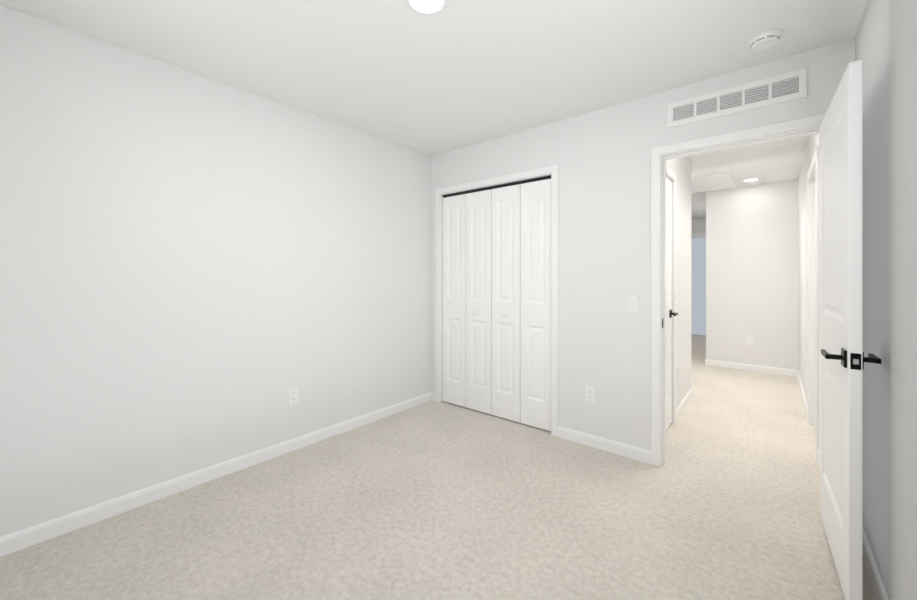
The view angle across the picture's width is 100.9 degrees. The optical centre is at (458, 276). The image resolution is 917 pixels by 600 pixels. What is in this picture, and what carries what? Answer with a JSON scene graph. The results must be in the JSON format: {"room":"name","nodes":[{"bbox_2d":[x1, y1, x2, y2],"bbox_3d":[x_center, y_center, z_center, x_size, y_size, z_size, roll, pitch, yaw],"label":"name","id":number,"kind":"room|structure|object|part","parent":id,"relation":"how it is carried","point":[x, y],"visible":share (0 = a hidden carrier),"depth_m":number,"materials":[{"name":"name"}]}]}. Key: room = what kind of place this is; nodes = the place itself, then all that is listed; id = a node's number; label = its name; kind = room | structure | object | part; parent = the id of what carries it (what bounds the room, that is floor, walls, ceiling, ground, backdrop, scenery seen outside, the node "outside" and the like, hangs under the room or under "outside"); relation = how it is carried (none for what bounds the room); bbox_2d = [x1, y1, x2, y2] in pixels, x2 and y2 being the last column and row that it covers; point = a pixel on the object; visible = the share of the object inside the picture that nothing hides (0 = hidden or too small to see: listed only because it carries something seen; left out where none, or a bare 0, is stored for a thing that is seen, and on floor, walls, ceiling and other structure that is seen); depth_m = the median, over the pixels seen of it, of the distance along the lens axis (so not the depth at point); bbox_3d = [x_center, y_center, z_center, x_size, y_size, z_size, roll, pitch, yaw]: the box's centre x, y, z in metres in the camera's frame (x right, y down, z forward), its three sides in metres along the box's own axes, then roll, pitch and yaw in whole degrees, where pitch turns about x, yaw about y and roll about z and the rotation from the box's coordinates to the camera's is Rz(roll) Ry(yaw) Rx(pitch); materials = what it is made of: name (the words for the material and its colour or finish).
{"room":"empty bedroom","nodes":[
{"label":"empty bedroom","id":0,"kind":"room"},
{"bbox_2d":[0,5,467,536],"bbox_3d":[0.716,0.016,5.070,0.120,2.440,9.730,0,0,40],"label":"wall","id":1,"kind":"structure","parent":0,"point":[198,272],"depth_m":2.17,"materials":[{"name":"paint"}]},
{"bbox_2d":[0,392,431,556],"bbox_3d":[-1.266,1.194,2.584,0.013,0.083,3.133,0,0,40],"label":"baseboard","id":2,"kind":"structure","parent":1,"relation":"attached to","point":[31,535],"depth_m":2.16,"materials":[{"name":"paint"}]},
{"bbox_2d":[288,387,297,404],"bbox_3d":[-1.177,0.851,2.695,0.009,0.115,0.070,0,0,40],"label":"electrical outlet","id":3,"kind":"object","parent":1,"relation":"attached to","point":[292,395],"visible":1,"depth_m":2.69,"materials":[{"name":"white plastic"}]},
{"bbox_2d":[0,0,867,218],"bbox_3d":[1.896,-1.264,4.088,3.190,0.120,9.730,0,0,40],"label":"ceiling","id":4,"kind":"structure","parent":0,"point":[452,75],"depth_m":2.02,"materials":[{"name":"paint"}]},
{"bbox_2d":[406,0,446,14],"bbox_3d":[-0.139,-1.202,1.646,0.180,0.005,0.180,0,0,40],"label":"recessed light","id":5,"kind":"object","parent":4,"relation":"in","point":[427,7],"visible":1,"depth_m":1.68,"materials":[{"name":"white plastic"}]},
{"bbox_2d":[691,173,735,192],"bbox_3d":[3.165,-1.195,4.925,0.670,0.018,0.860,0,0,40],"label":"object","id":6,"kind":"structure","parent":4,"relation":"in","point":[713,182],"depth_m":4.86,"materials":[{"name":"paint"}]},
{"bbox_2d":[743,178,758,181],"bbox_3d":[3.643,-1.202,4.710,0.166,0.005,0.166,0,0,40],"label":"recessed light","id":7,"kind":"object","parent":4,"relation":"in","point":[751,180],"visible":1,"depth_m":4.71,"materials":[{"name":"white plastic"}]},
{"bbox_2d":[747,29,783,50],"bbox_3d":[1.545,-1.185,1.908,0.144,0.038,0.144,0,0,40],"label":"smoke detector","id":8,"kind":"object","parent":4,"relation":"attached to","point":[766,39],"visible":1,"depth_m":1.88,"materials":[{"name":"white plastic"}]},
{"bbox_2d":[750,35,779,49],"bbox_3d":[1.545,-1.179,1.908,0.115,0.007,0.115,0,0,40],"label":"grille","id":9,"kind":"object","parent":8,"relation":"attached to","point":[757,42],"depth_m":1.89,"materials":[{"name":"grey plastic"}]},
{"bbox_2d":[0,336,876,599],"bbox_3d":[1.896,1.286,4.088,3.190,0.100,9.730,0,0,40],"label":"floor","id":10,"kind":"structure","parent":0,"point":[433,500],"depth_m":1.90,"materials":[{"name":"beige carpet"}]},
{"bbox_2d":[432,38,854,450],"bbox_3d":[0.949,0.016,2.857,3.070,2.440,0.120,0,0,40],"label":"wall","id":11,"kind":"structure","parent":0,"point":[601,158],"depth_m":2.67,"materials":[{"name":"paint"}]},
{"bbox_2d":[435,164,558,436],"bbox_3d":[0.311,0.185,3.378,1.296,2.102,0.136,0,0,40],"label":"closet door","id":12,"kind":"structure","parent":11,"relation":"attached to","point":[441,297],"depth_m":3.29,"materials":[{"name":"paint"}]},
{"bbox_3d":[0.167,0.321,3.433,0.036,0.036,0.038,0,0,40],"label":"knob","id":13,"kind":"part","parent":12,"relation":"part of","materials":[{"name":"white plastic"}]},
{"bbox_3d":[0.288,0.210,3.351,1.168,2.027,0.066,0,0,40],"label":"bifold closet door","id":14,"kind":"part","parent":12,"relation":"part of","materials":[{"name":"white wood"}]},
{"bbox_3d":[0.391,0.321,3.247,0.036,0.036,0.038,0,0,40],"label":"knob","id":15,"kind":"part","parent":12,"relation":"part of","materials":[{"name":"white plastic"}]},
{"bbox_2d":[585,386,594,402],"bbox_3d":[0.959,0.861,2.764,0.070,0.115,0.009,0,0,40],"label":"electrical outlet","id":16,"kind":"object","parent":11,"relation":"attached to","point":[590,394],"visible":1,"depth_m":2.76,"materials":[{"name":"white plastic"}]},
{"bbox_2d":[558,426,650,463],"bbox_3d":[1.022,1.194,2.709,0.653,0.083,0.013,0,0,40],"label":"baseboard","id":17,"kind":"structure","parent":11,"relation":"attached to","point":[623,449],"depth_m":2.68,"materials":[{"name":"paint"}]},
{"bbox_2d":[627,295,637,312],"bbox_3d":[1.185,0.186,2.574,0.070,0.115,0.014,0,0,40],"label":"bedroom light switch","id":18,"kind":"object","parent":11,"relation":"attached to","point":[632,303],"visible":1,"depth_m":2.57,"materials":[{"name":"white plastic"}]},
{"bbox_2d":[668,68,806,127],"bbox_3d":[1.603,-1.035,2.228,0.660,0.152,0.010,0,0,40],"label":"air vent","id":19,"kind":"object","parent":11,"relation":"in","point":[789,86],"visible":1,"depth_m":2.20,"materials":[{"name":"metal"}]},
{"bbox_2d":[651,113,825,466],"bbox_3d":[1.662,0.216,2.263,0.814,2.040,0.120,0,0,40],"label":"door frame","id":20,"kind":"structure","parent":11,"relation":"in","point":[766,139],"depth_m":2.47,"materials":[{"name":"paint"}]},
{"bbox_2d":[819,60,881,599],"bbox_3d":[1.672,0.223,1.673,0.146,2.003,0.795,0,0,38],"label":"bedroom door","id":21,"kind":"structure","parent":20,"relation":"attached to","point":[842,359],"depth_m":1.46,"materials":[{"name":"paint"}]},
{"bbox_3d":[1.498,0.306,1.448,0.146,0.064,0.147,0,0,38],"label":"handle","id":22,"kind":"part","parent":21,"relation":"part of","materials":[{"name":"black metal"}]},
{"bbox_2d":[666,156,690,407],"bbox_3d":[1.826,0.016,3.309,0.120,2.440,1.697,0,0,40],"label":"wall","id":23,"kind":"structure","parent":0,"point":[680,168],"depth_m":3.58,"materials":[{"name":"paint"}]},
{"bbox_2d":[666,175,672,422],"bbox_3d":[1.531,0.207,2.954,0.120,2.058,0.736,0,0,40],"label":"door frame","id":24,"kind":"structure","parent":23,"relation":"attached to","point":[671,180],"depth_m":3.19,"materials":[{"name":"paint"}]},
{"bbox_2d":[666,177,677,429],"bbox_3d":[1.561,0.213,2.929,0.146,2.022,0.695,0,0,40],"label":"door","id":25,"kind":"structure","parent":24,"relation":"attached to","point":[669,313],"depth_m":3.10,"materials":[{"name":"paint"}]},
{"bbox_3d":[1.717,0.306,3.117,0.146,0.064,0.147,0,0,40],"label":"handle","id":26,"kind":"part","parent":25,"relation":"part of","materials":[{"name":"black metal"}]},
{"bbox_2d":[666,165,675,423],"bbox_3d":[1.583,0.185,2.911,0.016,2.102,0.824,0,0,40],"label":"door frame","id":27,"kind":"structure","parent":23,"relation":"attached to","point":[670,174],"depth_m":3.18,"materials":[{"name":"paint"}]},
{"bbox_2d":[676,388,692,419],"bbox_3d":[2.133,1.194,3.573,0.013,0.083,0.898,0,0,40],"label":"baseboard","id":28,"kind":"structure","parent":23,"relation":"attached to","point":[682,405],"depth_m":3.54,"materials":[{"name":"paint"}]},
{"bbox_2d":[691,217,705,237],"bbox_3d":[4.916,0.016,7.826,1.010,2.440,0.120,0,0,40],"label":"wall","id":29,"kind":"structure","parent":0,"point":[698,225],"depth_m":7.75,"materials":[{"name":"paint"}]},
{"bbox_2d":[691,233,705,236],"bbox_3d":[4.907,0.180,7.745,0.884,2.112,0.016,0,0,40],"label":"door frame","id":30,"kind":"structure","parent":29,"relation":"attached to","point":[697,235],"depth_m":7.74,"materials":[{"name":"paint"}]},
{"bbox_2d":[706,179,797,369],"bbox_3d":[3.863,0.016,5.021,0.960,2.440,0.120,0,0,40],"label":"wall","id":31,"kind":"structure","parent":0,"point":[751,260],"depth_m":4.95,"materials":[{"name":"paint"}]},
{"bbox_2d":[747,336,753,344],"bbox_3d":[3.829,0.836,4.965,0.070,0.115,0.009,0,0,40],"label":"outlet","id":32,"kind":"object","parent":31,"relation":"attached to","point":[750,340],"visible":1,"depth_m":4.96,"materials":[{"name":"white plastic"}]},
{"bbox_2d":[706,359,797,376],"bbox_3d":[3.820,1.194,4.970,0.960,0.083,0.013,0,0,40],"label":"baseboard","id":33,"kind":"structure","parent":31,"relation":"attached to","point":[762,369],"depth_m":4.94,"materials":[{"name":"paint"}]},
{"bbox_2d":[798,134,818,400],"bbox_3d":[4.093,0.016,4.454,0.120,2.440,6.357,0,0,40],"label":"wall","id":34,"kind":"structure","parent":0,"point":[813,143],"depth_m":3.87,"materials":[{"name":"paint"}]},
{"bbox_2d":[797,371,806,416],"bbox_3d":[3.581,1.194,3.942,0.013,0.083,1.898,0,0,40],"label":"baseboard","id":35,"kind":"structure","parent":34,"relation":"attached to","point":[802,392],"depth_m":3.82,"materials":[{"name":"paint"}]},
{"bbox_2d":[807,147,818,460],"bbox_3d":[2.736,0.182,2.836,0.136,2.107,0.884,0,0,40],"label":"door frame","id":36,"kind":"structure","parent":34,"relation":"attached to","point":[815,163],"depth_m":3.15,"materials":[{"name":"paint"}]},
{"bbox_2d":[817,449,818,467],"bbox_3d":[2.209,1.194,2.293,0.013,0.083,0.625,0,0,40],"label":"baseboard","id":37,"kind":"structure","parent":34,"relation":"attached to","point":[818,457],"depth_m":2.50,"materials":[{"name":"paint"}]},
{"bbox_2d":[855,0,916,599],"bbox_3d":[1.679,0.016,1.428,0.120,2.440,1.143,0,0,40],"label":"wall","id":38,"kind":"structure","parent":0,"point":[886,44],"depth_m":1.33,"materials":[{"name":"paint"}]},
{"bbox_3d":[0.638,0.016,0.178,0.120,2.440,2.110,0,0,40],"label":"wall","id":39,"kind":"structure","parent":0,"visible":0},
{"bbox_2d":[863,529,888,599],"bbox_3d":[0.991,1.194,0.706,0.013,0.083,3.133,0,0,40],"label":"baseboard","id":40,"kind":"structure","parent":39,"relation":"attached to","point":[875,579],"depth_m":1.51,"materials":[{"name":"paint"}]},
{"label":"outside","id":41,"kind":"structure","parent":0,"visible":0},
{"bbox_2d":[691,237,705,334],"bbox_3d":[5.142,0.136,8.028,1.000,2.200,0.020,0,0,40],"label":"window","id":42,"kind":"structure","parent":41,"point":[698,285],"depth_m":8.05,"materials":[{"name":"glass"}]}
]}

